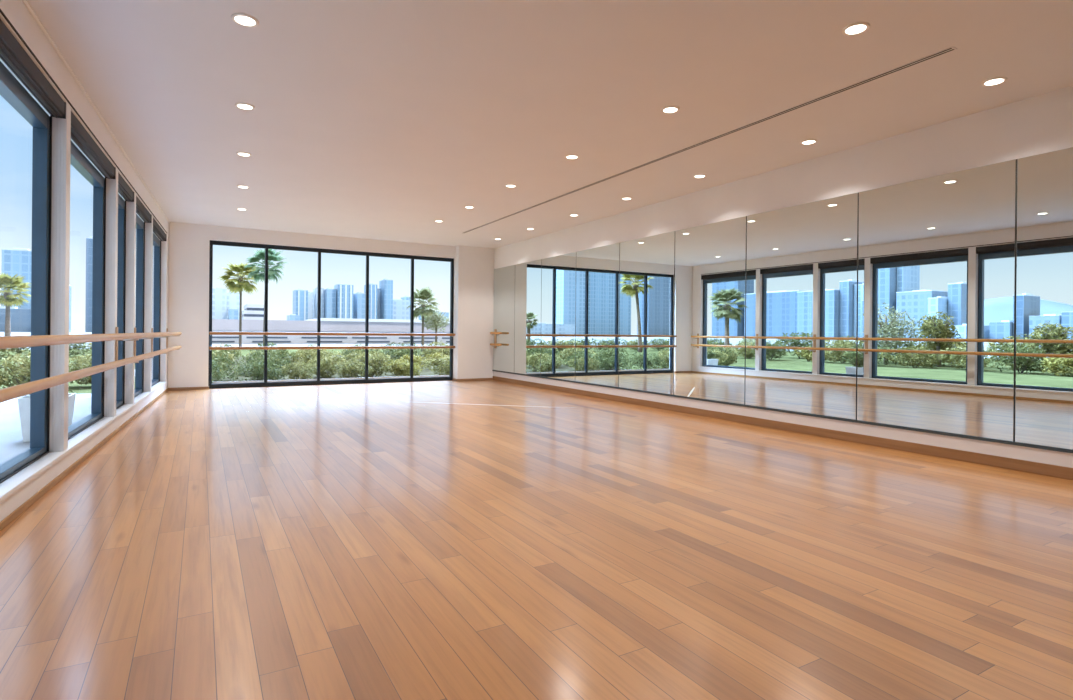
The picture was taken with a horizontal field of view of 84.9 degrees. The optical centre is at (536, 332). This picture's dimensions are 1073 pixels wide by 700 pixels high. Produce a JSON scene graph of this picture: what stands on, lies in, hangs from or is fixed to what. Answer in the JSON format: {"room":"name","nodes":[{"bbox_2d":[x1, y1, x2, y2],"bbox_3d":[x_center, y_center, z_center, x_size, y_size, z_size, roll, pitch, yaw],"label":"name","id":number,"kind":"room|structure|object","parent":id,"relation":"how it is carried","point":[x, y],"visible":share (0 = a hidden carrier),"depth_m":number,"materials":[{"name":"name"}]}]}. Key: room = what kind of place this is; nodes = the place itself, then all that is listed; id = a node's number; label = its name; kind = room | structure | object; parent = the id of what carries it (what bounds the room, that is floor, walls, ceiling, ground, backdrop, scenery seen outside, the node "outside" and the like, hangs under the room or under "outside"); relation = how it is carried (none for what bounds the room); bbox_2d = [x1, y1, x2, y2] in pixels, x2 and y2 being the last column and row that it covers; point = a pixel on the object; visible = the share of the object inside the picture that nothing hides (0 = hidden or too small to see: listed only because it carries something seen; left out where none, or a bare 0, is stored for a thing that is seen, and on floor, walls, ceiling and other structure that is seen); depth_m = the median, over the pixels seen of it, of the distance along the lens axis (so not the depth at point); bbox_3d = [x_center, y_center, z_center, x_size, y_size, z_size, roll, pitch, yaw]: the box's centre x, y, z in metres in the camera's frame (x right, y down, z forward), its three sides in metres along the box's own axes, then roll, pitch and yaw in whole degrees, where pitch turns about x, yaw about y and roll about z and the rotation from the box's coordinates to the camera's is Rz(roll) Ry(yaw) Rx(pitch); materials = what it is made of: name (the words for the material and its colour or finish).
{"room":"exercise studio","nodes":[
{"label":"exercise studio","id":0,"kind":"room"},
{"bbox_2d":[0,0,168,521],"bbox_3d":[-3.411,-0.407,3.887,0.260,3.154,15.374,0,0,-27],"label":"wall","id":1,"kind":"structure","parent":0,"point":[17,13],"depth_m":4.68,"materials":[{"name":"white paint"}]},
{"bbox_2d":[0,61,51,483],"bbox_3d":[-2.902,-0.350,2.877,0.097,2.470,3.189,0,0,-27],"label":"window","id":2,"kind":"structure","parent":1,"relation":"in","point":[12,91],"depth_m":4.23,"materials":[{"name":"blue metal"}]},
{"bbox_2d":[0,19,65,118],"bbox_3d":[-2.818,-1.642,2.918,0.089,0.130,3.187,0,0,-27],"label":"roller blind","id":3,"kind":"object","parent":2,"relation":"attached to","point":[12,53],"visible":1,"depth_m":3.67,"materials":[{"name":"fabric"}]},
{"bbox_2d":[49,102,70,451],"bbox_3d":[-3.573,-0.419,4.391,0.101,2.595,0.124,0,0,-30],"label":"post","id":4,"kind":"object","parent":1,"relation":"attached to","point":[61,128],"visible":0.67,"depth_m":4.35,"materials":[{"name":"white paint"}]},
{"bbox_2d":[0,381,166,501],"bbox_3d":[-4.385,0.887,5.888,0.208,0.030,9.894,0,0,-27],"label":"sill","id":5,"kind":"structure","parent":1,"relation":"attached to","point":[12,484],"depth_m":4.24,"materials":[{"name":"white paint"}]},
{"bbox_2d":[0,9,166,232],"bbox_3d":[-3.166,-1.731,3.721,0.006,0.012,14.840,0,0,-27],"label":"trim","id":6,"kind":"structure","parent":1,"relation":"attached to","point":[1,12],"depth_m":4.24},
{"bbox_2d":[0,388,167,530],"bbox_3d":[-3.256,1.051,3.856,0.012,0.042,15.141,0,0,-27],"label":"baseboard","id":7,"kind":"structure","parent":1,"relation":"attached to","point":[34,498],"depth_m":4.32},
{"bbox_2d":[68,141,105,439],"bbox_3d":[-4.088,-0.361,5.222,0.097,2.470,1.837,0,0,-27],"label":"window","id":8,"kind":"structure","parent":1,"relation":"in","point":[78,160],"depth_m":5.97,"materials":[{"name":"blue metal"}]},
{"bbox_2d":[71,111,115,178],"bbox_3d":[-4.005,-1.653,5.263,0.089,0.130,1.835,0,0,-27],"label":"roller blind","id":9,"kind":"object","parent":8,"relation":"attached to","point":[80,136],"visible":0.7,"depth_m":5.20,"materials":[{"name":"fabric"}]},
{"bbox_2d":[0,327,181,402],"bbox_3d":[-3.527,0.154,4.647,0.232,0.420,13.178,0,0,-27],"label":"ballet barre","id":10,"kind":"object","parent":1,"relation":"attached to","point":[6,342],"visible":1,"depth_m":3.71,"materials":[{"name":"brown wood"}]},
{"bbox_2d":[22,0,169,222],"bbox_3d":[-3.225,-1.971,3.859,0.022,0.022,15.141,0,0,-27],"label":"crown molding","id":11,"kind":"structure","parent":1,"relation":"attached to","point":[27,4],"depth_m":4.65,"materials":[{"name":"white paint"}]},
{"bbox_2d":[104,168,117,416],"bbox_3d":[-4.455,-0.426,6.133,0.101,2.595,0.124,0,0,-30],"label":"post","id":12,"kind":"object","parent":1,"relation":"attached to","point":[111,259],"visible":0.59,"depth_m":6.09,"materials":[{"name":"white paint"}]},
{"bbox_2d":[116,194,125,408],"bbox_3d":[-4.800,-0.367,6.629,0.097,2.470,1.086,0,0,-27],"label":"window","id":13,"kind":"structure","parent":1,"relation":"in","point":[121,264],"depth_m":7.06,"materials":[{"name":"blue metal"}]},
{"bbox_2d":[118,172,133,201],"bbox_3d":[-4.717,-1.659,6.671,0.089,0.130,1.084,0,0,-27],"label":"roller blind","id":14,"kind":"object","parent":1,"relation":"attached to","point":[125,191],"visible":0.67,"depth_m":6.72,"materials":[{"name":"fabric"}]},
{"bbox_2d":[125,192,135,403],"bbox_3d":[-4.997,-0.431,7.206,0.101,2.595,0.124,0,0,-30],"label":"post","id":15,"kind":"object","parent":1,"relation":"attached to","point":[130,206],"visible":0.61,"depth_m":7.16,"materials":[{"name":"white paint"}]},
{"bbox_2d":[134,214,144,397],"bbox_3d":[-5.428,-0.372,7.871,0.097,2.470,1.467,0,0,-27],"label":"window","id":16,"kind":"structure","parent":1,"relation":"in","point":[140,225],"depth_m":8.47,"materials":[{"name":"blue metal"}]},
{"bbox_2d":[136,196,151,222],"bbox_3d":[-5.345,-1.664,7.913,0.089,0.130,1.464,0,0,-27],"label":"roller blind","id":17,"kind":"object","parent":1,"relation":"attached to","point":[141,210],"visible":0.7,"depth_m":7.98,"materials":[{"name":"fabric"}]},
{"bbox_2d":[144,215,152,391],"bbox_3d":[-5.711,-0.437,8.617,0.101,2.595,0.124,0,0,-30],"label":"post","id":18,"kind":"object","parent":1,"relation":"attached to","point":[148,226],"visible":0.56,"depth_m":8.57,"materials":[{"name":"white paint"}]},
{"bbox_2d":[152,233,160,385],"bbox_3d":[-6.229,-0.379,9.453,0.097,2.470,1.847,0,0,-27],"label":"window","id":19,"kind":"structure","parent":1,"relation":"in","point":[156,242],"depth_m":10.22,"materials":[{"name":"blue metal"}]},
{"bbox_2d":[153,218,166,240],"bbox_3d":[-6.145,-1.671,9.494,0.089,0.130,1.845,0,0,-27],"label":"roller blind","id":20,"kind":"object","parent":1,"relation":"attached to","point":[157,229],"visible":0.73,"depth_m":9.58,"materials":[{"name":"fabric"}]},
{"bbox_2d":[168,222,493,387],"bbox_3d":[-3.864,-0.461,12.242,6.473,3.054,0.430,0,0,-30],"label":"wall","id":21,"kind":"structure","parent":0,"point":[189,244],"depth_m":11.52,"materials":[{"name":"white paint"}]},
{"bbox_2d":[168,378,492,390],"bbox_3d":[-3.866,1.041,12.161,6.399,0.050,0.302,0,0,-30],"label":"baseboard","id":22,"kind":"structure","parent":21,"relation":"attached to","point":[454,379],"depth_m":10.89,"materials":[{"name":"brown wood"}]},
{"bbox_2d":[208,240,453,388],"bbox_3d":[-4.047,-0.330,12.259,4.895,2.790,0.080,0,0,-30],"label":"window","id":23,"kind":"structure","parent":21,"relation":"in","point":[298,382],"depth_m":12.09,"materials":[{"name":"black metal"}]},
{"bbox_2d":[209,331,454,350],"bbox_3d":[-3.994,0.170,12.155,4.880,0.370,0.159,0,0,-30],"label":"ballet barre","id":24,"kind":"object","parent":23,"relation":"attached to","point":[211,333],"visible":1,"depth_m":11.92,"materials":[{"name":"brown wood"}]},
{"bbox_2d":[0,380,1072,699],"bbox_3d":[-0.506,1.156,5.560,7.367,0.120,15.540,0,0,-30],"label":"floor","id":25,"kind":"structure","parent":0,"point":[361,541],"depth_m":2.83,"materials":[{"name":"brown wood"}]},
{"bbox_2d":[28,0,1072,248],"bbox_3d":[-0.499,-2.083,5.547,7.817,0.250,15.740,0,0,-30],"label":"ceiling","id":26,"kind":"structure","parent":0,"point":[386,120],"depth_m":4.73,"materials":[{"name":"paint"}]},
{"bbox_2d":[231,13,258,26],"bbox_3d":[-1.833,-1.965,3.688,0.160,0.010,0.160,0,0,-30],"label":"recessed light","id":27,"kind":"object","parent":26,"relation":"in","point":[242,19],"visible":1,"depth_m":3.68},
{"bbox_2d":[235,16,254,25],"bbox_3d":[-1.833,-1.965,3.688,0.114,0.008,0.114,0,0,-30],"label":"diffuser","id":28,"kind":"object","parent":27,"relation":"attached to","point":[240,20],"depth_m":3.68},
{"bbox_2d":[235,102,254,109],"bbox_3d":[-2.538,-1.971,5.106,0.160,0.010,0.160,0,0,-30],"label":"recessed light","id":29,"kind":"object","parent":26,"relation":"in","point":[245,106],"visible":1,"depth_m":5.09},
{"bbox_2d":[238,104,251,108],"bbox_3d":[-2.538,-1.971,5.106,0.114,0.008,0.114,0,0,-30],"label":"diffuser","id":30,"kind":"object","parent":29,"relation":"attached to","point":[242,106],"depth_m":5.09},
{"bbox_2d":[661,106,679,113],"bbox_3d":[1.164,-1.939,5.097,0.160,0.010,0.160,0,0,-30],"label":"recessed light","id":31,"kind":"object","parent":26,"relation":"in","point":[669,109],"visible":1,"depth_m":5.08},
{"bbox_2d":[463,46,956,232],"bbox_3d":[0.688,-1.945,7.750,0.060,0.006,8.705,0,0,-29],"label":"ceiling vent","id":32,"kind":"object","parent":26,"relation":"in","point":[952,48],"visible":1,"depth_m":5.28,"materials":[{"name":"metal"}]},
{"bbox_2d":[800,139,817,144],"bbox_3d":[2.747,-1.925,5.915,0.160,0.010,0.160,0,0,-30],"label":"recessed light","id":33,"kind":"object","parent":26,"relation":"in","point":[809,141],"visible":1,"depth_m":5.91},
{"bbox_2d":[842,22,869,35],"bbox_3d":[2.030,-1.931,3.728,0.160,0.010,0.160,0,0,-30],"label":"recessed light","id":34,"kind":"object","parent":26,"relation":"in","point":[856,28],"visible":1,"depth_m":3.71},
{"bbox_2d":[846,25,865,33],"bbox_3d":[2.030,-1.931,3.728,0.114,0.008,0.114,0,0,-30],"label":"diffuser","id":35,"kind":"object","parent":34,"relation":"attached to","point":[850,29],"depth_m":3.72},
{"bbox_2d":[981,77,1007,85],"bbox_3d":[3.495,-1.918,4.479,0.160,0.010,0.160,0,0,-30],"label":"recessed light","id":36,"kind":"object","parent":26,"relation":"in","point":[996,80],"visible":1,"depth_m":4.47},
{"bbox_2d":[985,79,1003,84],"bbox_3d":[3.495,-1.919,4.479,0.114,0.008,0.114,0,0,-30],"label":"diffuser","id":37,"kind":"object","parent":36,"relation":"attached to","point":[989,81],"depth_m":4.47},
{"bbox_2d":[493,86,1072,467],"bbox_3d":[2.683,-0.404,7.391,0.250,3.054,15.362,0,0,-29],"label":"wall","id":38,"kind":"structure","parent":0,"point":[1040,124],"depth_m":6.09,"materials":[{"name":"white paint"}]},
{"bbox_2d":[493,265,514,372],"bbox_3d":[-0.738,-0.309,13.165,0.006,2.342,1.068,0,0,-29],"label":"mirror panel","id":39,"kind":"object","parent":38,"relation":"attached to","point":[504,277],"visible":1,"depth_m":13.12,"materials":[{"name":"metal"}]},
{"bbox_2d":[490,329,501,347],"bbox_3d":[-0.896,0.132,13.318,0.114,0.440,0.560,0,0,-30],"label":"ballet barre","id":40,"kind":"object","parent":39,"relation":"attached to","point":[494,332],"visible":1,"depth_m":13.42,"materials":[{"name":"brown wood"}]},
{"bbox_2d":[514,259,541,375],"bbox_3d":[-0.189,-0.305,12.194,0.006,2.342,1.138,0,0,-29],"label":"mirror panel","id":41,"kind":"object","parent":38,"relation":"attached to","point":[528,275],"visible":1,"depth_m":12.16,"materials":[{"name":"metal"}]},
{"bbox_2d":[541,252,575,380],"bbox_3d":[0.402,-0.299,11.149,0.006,2.342,1.238,0,0,-29],"label":"mirror panel","id":42,"kind":"object","parent":38,"relation":"attached to","point":[558,294],"visible":1,"depth_m":11.10,"materials":[{"name":"metal"}]},
{"bbox_2d":[575,243,619,386],"bbox_3d":[1.025,-0.294,10.048,0.006,2.342,1.268,0,0,-29],"label":"mirror panel","id":43,"kind":"object","parent":38,"relation":"attached to","point":[597,269],"visible":1,"depth_m":10.00,"materials":[{"name":"metal"}]},
{"bbox_2d":[619,231,674,394],"bbox_3d":[1.655,-0.289,8.934,0.006,2.342,1.268,0,0,-29],"label":"mirror panel","id":44,"kind":"object","parent":38,"relation":"attached to","point":[647,264],"visible":1,"depth_m":8.88,"materials":[{"name":"metal"}]},
{"bbox_2d":[674,216,745,404],"bbox_3d":[2.282,-0.283,7.824,0.006,2.342,1.258,0,0,-29],"label":"mirror panel","id":45,"kind":"object","parent":38,"relation":"attached to","point":[710,259],"visible":1,"depth_m":7.77,"materials":[{"name":"metal"}]},
{"bbox_2d":[514,159,1017,441],"bbox_3d":[1.808,-0.287,8.676,0.006,2.342,11.400,0,0,-29],"label":"backing","id":46,"kind":"object","parent":38,"relation":"attached to","point":[1016,159],"visible":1,"depth_m":4.86,"materials":[{"name":"metal"}]},
{"bbox_2d":[492,370,1072,452],"bbox_3d":[1.791,0.894,8.672,0.022,0.028,11.400,0,0,-29],"label":"channel","id":47,"kind":"object","parent":38,"relation":"attached to","point":[700,399],"visible":1,"depth_m":6.06,"materials":[{"name":"wood"}]},
{"bbox_2d":[493,376,1072,479],"bbox_3d":[2.661,1.076,7.138,0.016,0.094,14.930,0,0,-29],"label":"baseboard","id":48,"kind":"structure","parent":38,"relation":"attached to","point":[1056,471],"depth_m":6.06,"materials":[{"name":"brown wood"}]},
{"bbox_2d":[745,193,857,419],"bbox_3d":[2.947,-0.277,6.649,0.006,2.342,1.418,0,0,-29],"label":"mirror panel","id":49,"kind":"object","parent":38,"relation":"attached to","point":[801,260],"visible":1,"depth_m":6.55,"materials":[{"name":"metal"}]},
{"bbox_2d":[857,159,1015,441],"bbox_3d":[3.631,-0.271,5.439,0.006,2.342,1.338,0,0,-29],"label":"mirror panel","id":50,"kind":"object","parent":38,"relation":"attached to","point":[936,254],"visible":1,"depth_m":5.34,"materials":[{"name":"metal"}]},
{"bbox_2d":[1015,147,1072,449],"bbox_3d":[4.286,-0.266,4.282,0.006,2.342,1.298,0,0,-29],"label":"mirror panel","id":51,"kind":"object","parent":38,"relation":"attached to","point":[1044,282],"visible":1,"depth_m":4.67,"materials":[{"name":"metal"}]},
{"label":"outside","id":52,"kind":"structure","parent":0,"visible":0},
{"bbox_2d":[0,330,449,348],"bbox_3d":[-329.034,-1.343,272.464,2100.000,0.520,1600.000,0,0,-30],"label":"ground","id":53,"kind":"structure","parent":52,"point":[72,332],"depth_m":55.35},
{"bbox_2d":[0,273,30,335],"bbox_3d":[-41.119,-1.978,45.535,3.162,5.640,3.377,0,0,-30],"label":"palm tree","id":54,"kind":"object","parent":53,"relation":"on","point":[8,299],"visible":0.98,"depth_m":45.46,"materials":[{"name":"green plant"}]},
{"bbox_2d":[0,306,30,331],"bbox_3d":[-201.422,-5.113,218.793,32.320,9.680,10.100,0,0,-30],"label":"tower","id":55,"kind":"structure","parent":53,"relation":"on","point":[20,321],"depth_m":218.05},
{"bbox_2d":[1,248,31,308],"bbox_3d":[-205.630,-16.985,234.763,10.504,33.351,12.120,0,0,-30],"label":"tower","id":56,"kind":"structure","parent":53,"relation":"on","point":[16,261],"depth_m":229.63,"materials":[{"name":"glass"}]},
{"bbox_2d":[69,285,70,331],"bbox_3d":[-175.488,-9.387,216.345,4.545,18.680,10.100,0,0,-30],"label":"tower","id":57,"kind":"structure","parent":53,"relation":"on","point":[69,285],"depth_m":219.84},
{"bbox_2d":[85,235,92,331],"bbox_3d":[-188.822,-20.753,250.140,4.242,41.179,10.100,0,0,-30],"label":"tower","id":58,"kind":"structure","parent":53,"relation":"on","point":[89,240],"depth_m":245.34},
{"bbox_2d":[0,348,426,394],"bbox_3d":[-1.396,1.228,16.495,66.000,0.080,58.000,0,0,-30],"label":"lawn","id":59,"kind":"structure","parent":53,"relation":"on","point":[77,388],"depth_m":22.71,"materials":[{"name":"green plant"}]},
{"bbox_2d":[0,347,27,356],"bbox_3d":[-22.539,0.580,23.633,2.934,0.862,2.243,0,0,-15],"label":"shrub","id":60,"kind":"object","parent":59,"relation":"on","point":[18,349],"visible":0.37,"depth_m":24.21,"materials":[{"name":"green plant"}]},
{"bbox_2d":[0,349,72,388],"bbox_3d":[-9.636,0.714,11.178,1.122,0.819,1.697,0,0,-5],"label":"shrub","id":61,"kind":"object","parent":59,"relation":"on","point":[23,371],"visible":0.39,"depth_m":10.90,"materials":[{"name":"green plant"}]},
{"bbox_2d":[0,393,90,464],"bbox_3d":[-3.498,1.165,1.113,3.454,0.030,21.400,0,0,-30],"label":"terrace","id":62,"kind":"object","parent":59,"relation":"on","point":[12,444],"depth_m":7.35,"materials":[{"name":"concrete"}]},
{"bbox_2d":[18,376,75,441],"bbox_3d":[-5.293,0.780,6.349,0.486,0.708,0.492,0,0,-30],"label":"planter","id":63,"kind":"object","parent":62,"relation":"on","point":[23,402],"visible":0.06,"depth_m":6.10,"materials":[{"name":"white ceramic"}]},
{"bbox_2d":[9,343,91,355],"bbox_3d":[-20.350,0.577,24.827,2.962,0.902,2.218,0,0,-15],"label":"shrub","id":64,"kind":"object","parent":59,"relation":"on","point":[74,345],"visible":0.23,"depth_m":25.06,"materials":[{"name":"green plant"}]},
{"bbox_2d":[69,352,91,384],"bbox_3d":[-9.282,0.759,12.124,1.518,0.733,1.004,0,0,7],"label":"shrub","id":65,"kind":"object","parent":59,"relation":"on","point":[78,362],"visible":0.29,"depth_m":11.98,"materials":[{"name":"green plant"}]},
{"bbox_2d":[244,249,287,342],"bbox_3d":[-17.636,-2.302,38.266,2.738,6.698,2.665,0,0,-8],"label":"palm tree","id":66,"kind":"object","parent":59,"relation":"on","point":[272,256],"visible":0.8,"depth_m":37.85,"materials":[{"name":"green plant"}]},
{"bbox_2d":[212,354,447,383],"bbox_3d":[-3.750,1.167,23.017,17.600,0.040,16.340,0,0,-30],"label":"planting bed","id":67,"kind":"object","parent":59,"relation":"on","point":[426,372],"depth_m":16.02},
{"bbox_2d":[212,356,225,381],"bbox_3d":[-7.082,0.817,12.210,1.037,0.651,1.386,0,0,34],"label":"shrub","id":68,"kind":"object","parent":67,"relation":"on","point":[215,367],"visible":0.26,"depth_m":12.34,"materials":[{"name":"green plant"}]},
{"bbox_2d":[212,350,234,369],"bbox_3d":[-8.527,0.747,15.405,1.057,0.772,1.598,0,0,-10],"label":"shrub","id":69,"kind":"object","parent":67,"relation":"on","point":[215,353],"visible":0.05,"depth_m":15.59,"materials":[{"name":"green plant"}]},
{"bbox_2d":[212,350,242,380],"bbox_3d":[-7.702,0.766,13.601,1.580,0.742,1.183,0,0,16],"label":"shrub","id":70,"kind":"object","parent":67,"relation":"on","point":[223,360],"visible":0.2,"depth_m":13.63,"materials":[{"name":"green plant"}]},
{"bbox_2d":[214,345,245,367],"bbox_3d":[-9.709,0.733,17.716,1.650,0.775,1.235,0,0,11],"label":"shrub","id":71,"kind":"object","parent":67,"relation":"on","point":[226,351],"visible":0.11,"depth_m":17.82,"materials":[{"name":"green plant"}]},
{"bbox_2d":[227,359,284,380],"bbox_3d":[-6.114,0.862,12.864,1.226,0.576,0.918,0,0,-33],"label":"shrub","id":72,"kind":"object","parent":67,"relation":"on","point":[258,372],"visible":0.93,"depth_m":12.77,"materials":[{"name":"green plant"}]},
{"bbox_2d":[248,354,290,379],"bbox_3d":[-6.401,0.819,14.018,1.050,0.658,1.402,0,0,-14],"label":"shrub","id":73,"kind":"object","parent":67,"relation":"on","point":[277,361],"visible":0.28,"depth_m":13.95,"materials":[{"name":"green plant"}]},
{"bbox_2d":[244,349,295,364],"bbox_3d":[-7.237,0.743,15.987,1.271,0.797,1.697,0,0,26],"label":"shrub","id":74,"kind":"object","parent":67,"relation":"on","point":[282,354],"visible":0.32,"depth_m":15.87,"materials":[{"name":"green plant"}]},
{"bbox_2d":[281,360,315,379],"bbox_3d":[-5.440,0.882,13.401,0.758,0.552,1.146,0,0,-14],"label":"shrub","id":75,"kind":"object","parent":67,"relation":"on","point":[304,372],"visible":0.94,"depth_m":13.18,"materials":[{"name":"green plant"}]},
{"bbox_2d":[290,349,344,371],"bbox_3d":[-6.219,0.761,16.699,1.512,0.783,1.156,0,0,-25],"label":"shrub","id":76,"kind":"object","parent":67,"relation":"on","point":[305,352],"visible":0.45,"depth_m":16.49,"materials":[{"name":"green plant"}]},
{"bbox_2d":[307,353,346,377],"bbox_3d":[-5.259,0.828,14.825,0.910,0.664,1.379,0,0,-13],"label":"shrub","id":77,"kind":"object","parent":67,"relation":"on","point":[326,366],"visible":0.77,"depth_m":14.68,"materials":[{"name":"green plant"}]},
{"bbox_2d":[332,359,372,377],"bbox_3d":[-4.465,0.887,14.237,0.824,0.558,1.078,0,0,-34],"label":"shrub","id":78,"kind":"object","parent":67,"relation":"on","point":[353,368],"visible":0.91,"depth_m":14.03,"materials":[{"name":"green plant"}]},
{"bbox_2d":[338,349,372,358],"bbox_3d":[-5.925,0.789,19.673,1.546,0.726,1.158,0,0,-25],"label":"shrub","id":79,"kind":"object","parent":67,"relation":"on","point":[345,350],"visible":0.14,"depth_m":19.43,"materials":[{"name":"green plant"}]},
{"bbox_2d":[343,350,372,367],"bbox_3d":[-5.269,0.826,17.282,0.987,0.668,1.291,0,0,-27],"label":"shrub","id":80,"kind":"object","parent":67,"relation":"on","point":[350,356],"visible":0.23,"depth_m":17.33,"materials":[{"name":"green plant"}]},
{"bbox_2d":[350,350,394,376],"bbox_3d":[-4.212,0.804,15.428,1.517,0.730,1.004,0,0,37],"label":"shrub","id":81,"kind":"object","parent":67,"relation":"on","point":[374,361],"visible":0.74,"depth_m":15.26,"materials":[{"name":"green plant"}]},
{"bbox_2d":[375,345,421,366],"bbox_3d":[-4.313,0.759,18.145,1.302,0.816,1.738,0,0,-43],"label":"shrub","id":82,"kind":"object","parent":67,"relation":"on","point":[398,352],"visible":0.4,"depth_m":17.96,"materials":[{"name":"green plant"}]},
{"bbox_2d":[381,342,422,357],"bbox_3d":[-5.306,0.751,23.434,1.735,0.815,1.299,0,0,25],"label":"shrub","id":83,"kind":"object","parent":67,"relation":"on","point":[402,344],"visible":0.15,"depth_m":23.36,"materials":[{"name":"green plant"}]},
{"bbox_2d":[383,358,423,376],"bbox_3d":[-3.370,0.911,14.756,1.011,0.534,0.825,0,0,7],"label":"shrub","id":84,"kind":"object","parent":67,"relation":"on","point":[403,367],"visible":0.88,"depth_m":14.64,"materials":[{"name":"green plant"}]},
{"bbox_2d":[389,354,429,373],"bbox_3d":[-3.492,0.876,16.165,1.144,0.604,0.934,0,0,14],"label":"shrub","id":85,"kind":"object","parent":67,"relation":"on","point":[416,360],"visible":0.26,"depth_m":16.05,"materials":[{"name":"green plant"}]},
{"bbox_2d":[422,344,449,363],"bbox_3d":[-3.400,0.778,21.369,1.661,0.799,1.098,0,0,40],"label":"shrub","id":86,"kind":"object","parent":67,"relation":"on","point":[444,351],"visible":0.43,"depth_m":21.31,"materials":[{"name":"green plant"}]},
{"bbox_2d":[423,352,449,367],"bbox_3d":[-3.074,0.892,18.562,1.094,0.577,0.893,0,0,-16],"label":"shrub","id":87,"kind":"object","parent":67,"relation":"on","point":[437,355],"visible":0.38,"depth_m":18.45,"materials":[{"name":"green plant"}]},
{"bbox_2d":[423,340,449,354],"bbox_3d":[-4.102,0.734,24.312,1.200,0.876,1.815,0,0,18],"label":"shrub","id":88,"kind":"object","parent":67,"relation":"on","point":[434,342],"visible":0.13,"depth_m":24.11,"materials":[{"name":"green plant"}]},
{"bbox_2d":[424,355,449,374],"bbox_3d":[-2.213,0.863,14.824,1.341,0.647,0.882,0,0,3],"label":"shrub","id":89,"kind":"object","parent":67,"relation":"on","point":[441,369],"visible":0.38,"depth_m":14.78,"materials":[{"name":"green plant"}]},
{"bbox_2d":[405,286,439,350],"bbox_3d":[-7.055,-0.913,36.301,2.207,4.104,2.249,0,0,44],"label":"palm tree","id":90,"kind":"object","parent":59,"relation":"on","point":[423,294],"visible":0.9,"depth_m":36.01,"materials":[{"name":"green plant"}]},
{"bbox_2d":[420,306,449,344],"bbox_3d":[-6.887,-0.351,39.880,2.338,2.988,2.472,0,0,-30],"label":"tree","id":91,"kind":"object","parent":59,"relation":"on","point":[435,320],"visible":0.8,"depth_m":39.49,"materials":[{"name":"green plant"}]},
{"bbox_2d":[212,288,226,318],"bbox_3d":[-193.756,-13.796,357.994,7.676,27.180,14.140,0,0,-30],"label":"tower","id":92,"kind":"structure","parent":53,"relation":"on","point":[219,295],"depth_m":351.95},
{"bbox_2d":[228,308,237,319],"bbox_3d":[-180.279,-7.479,348.460,4.848,14.780,14.140,0,0,-30],"label":"tower","id":93,"kind":"structure","parent":53,"relation":"on","point":[232,313],"depth_m":342.54,"materials":[{"name":"blue glass"}]},
{"bbox_2d":[227,292,239,319],"bbox_3d":[-188.943,-12.754,365.368,7.777,25.180,14.140,0,0,-30],"label":"tower","id":94,"kind":"structure","parent":53,"relation":"on","point":[233,300],"depth_m":359.15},
{"bbox_2d":[217,262,258,346],"bbox_3d":[-20.354,-1.958,40.154,2.822,5.961,2.754,0,0,-30],"label":"palm tree","id":95,"kind":"object","parent":53,"relation":"on","point":[240,281],"visible":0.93,"depth_m":39.99,"materials":[{"name":"green plant"}]},
{"bbox_2d":[242,304,263,319],"bbox_3d":[-67.913,-3.036,140.868,5.000,7.250,12.000,0,0,-30],"label":"office block","id":96,"kind":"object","parent":53,"relation":"on","point":[251,311],"visible":0.34,"depth_m":135.69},
{"bbox_2d":[287,314,298,320],"bbox_3d":[-149.652,-5.712,360.257,5.555,11.780,14.140,0,0,-30],"label":"tower","id":97,"kind":"structure","parent":53,"relation":"on","point":[294,317],"depth_m":354.45,"materials":[{"name":"blue glass"}]},
{"bbox_2d":[293,289,307,320],"bbox_3d":[-153.474,-14.163,380.829,7.474,28.613,14.570,0,0,-30],"label":"tower","id":98,"kind":"structure","parent":53,"relation":"on","point":[300,296],"depth_m":375.20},
{"bbox_2d":[308,291,312,318],"bbox_3d":[-153.134,-13.748,392.800,4.343,27.789,14.140,0,0,-30],"label":"tower","id":99,"kind":"structure","parent":53,"relation":"on","point":[310,294],"depth_m":387.01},
{"bbox_2d":[313,287,323,318],"bbox_3d":[-146.703,-15.237,394.172,4.848,30.879,14.140,0,0,-30],"label":"tower","id":100,"kind":"structure","parent":53,"relation":"on","point":[315,289],"depth_m":389.19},
{"bbox_2d":[324,288,335,317],"bbox_3d":[-137.784,-14.799,390.065,5.858,30.158,14.140,0,0,-30],"label":"tower","id":101,"kind":"structure","parent":53,"relation":"on","point":[329,293],"depth_m":384.28,"materials":[{"name":"blue glass"}]},
{"bbox_2d":[212,318,449,343],"bbox_3d":[-15.726,-0.057,68.268,56.600,2.800,11.100,0,0,-30],"label":"building","id":102,"kind":"structure","parent":53,"relation":"on","point":[335,325],"depth_m":59.34,"materials":[{"name":"concrete"}]},
{"bbox_2d":[334,283,352,318],"bbox_3d":[-128.516,-16.314,390.510,9.797,33.351,14.570,0,0,-30],"label":"tower","id":103,"kind":"structure","parent":53,"relation":"on","point":[344,291],"depth_m":384.28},
{"bbox_2d":[354,292,365,318],"bbox_3d":[-121.608,-13.679,401.646,5.454,28.201,14.140,0,0,-30],"label":"tower","id":104,"kind":"structure","parent":53,"relation":"on","point":[359,297],"depth_m":395.90,"materials":[{"name":"blue glass"}]},
{"bbox_2d":[364,283,376,318],"bbox_3d":[-114.145,-16.910,403.354,5.656,34.793,14.570,0,0,-30],"label":"tower","id":105,"kind":"structure","parent":53,"relation":"on","point":[372,287],"depth_m":397.55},
{"bbox_2d":[377,289,379,318],"bbox_3d":[-113.946,-15.673,412.942,3.737,32.321,14.140,0,0,-30],"label":"tower","id":106,"kind":"structure","parent":53,"relation":"on","point":[378,290],"depth_m":407.27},
{"bbox_2d":[379,278,392,318],"bbox_3d":[-104.523,-18.578,406.802,5.757,38.295,14.140,0,0,-30],"label":"tower","id":107,"kind":"structure","parent":53,"relation":"on","point":[385,285],"depth_m":401.35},
{"bbox_2d":[393,299,409,319],"bbox_3d":[-98.286,-11.666,415.021,12.928,24.580,14.140,0,0,-30],"label":"tower","id":108,"kind":"structure","parent":53,"relation":"on","point":[399,305],"depth_m":409.26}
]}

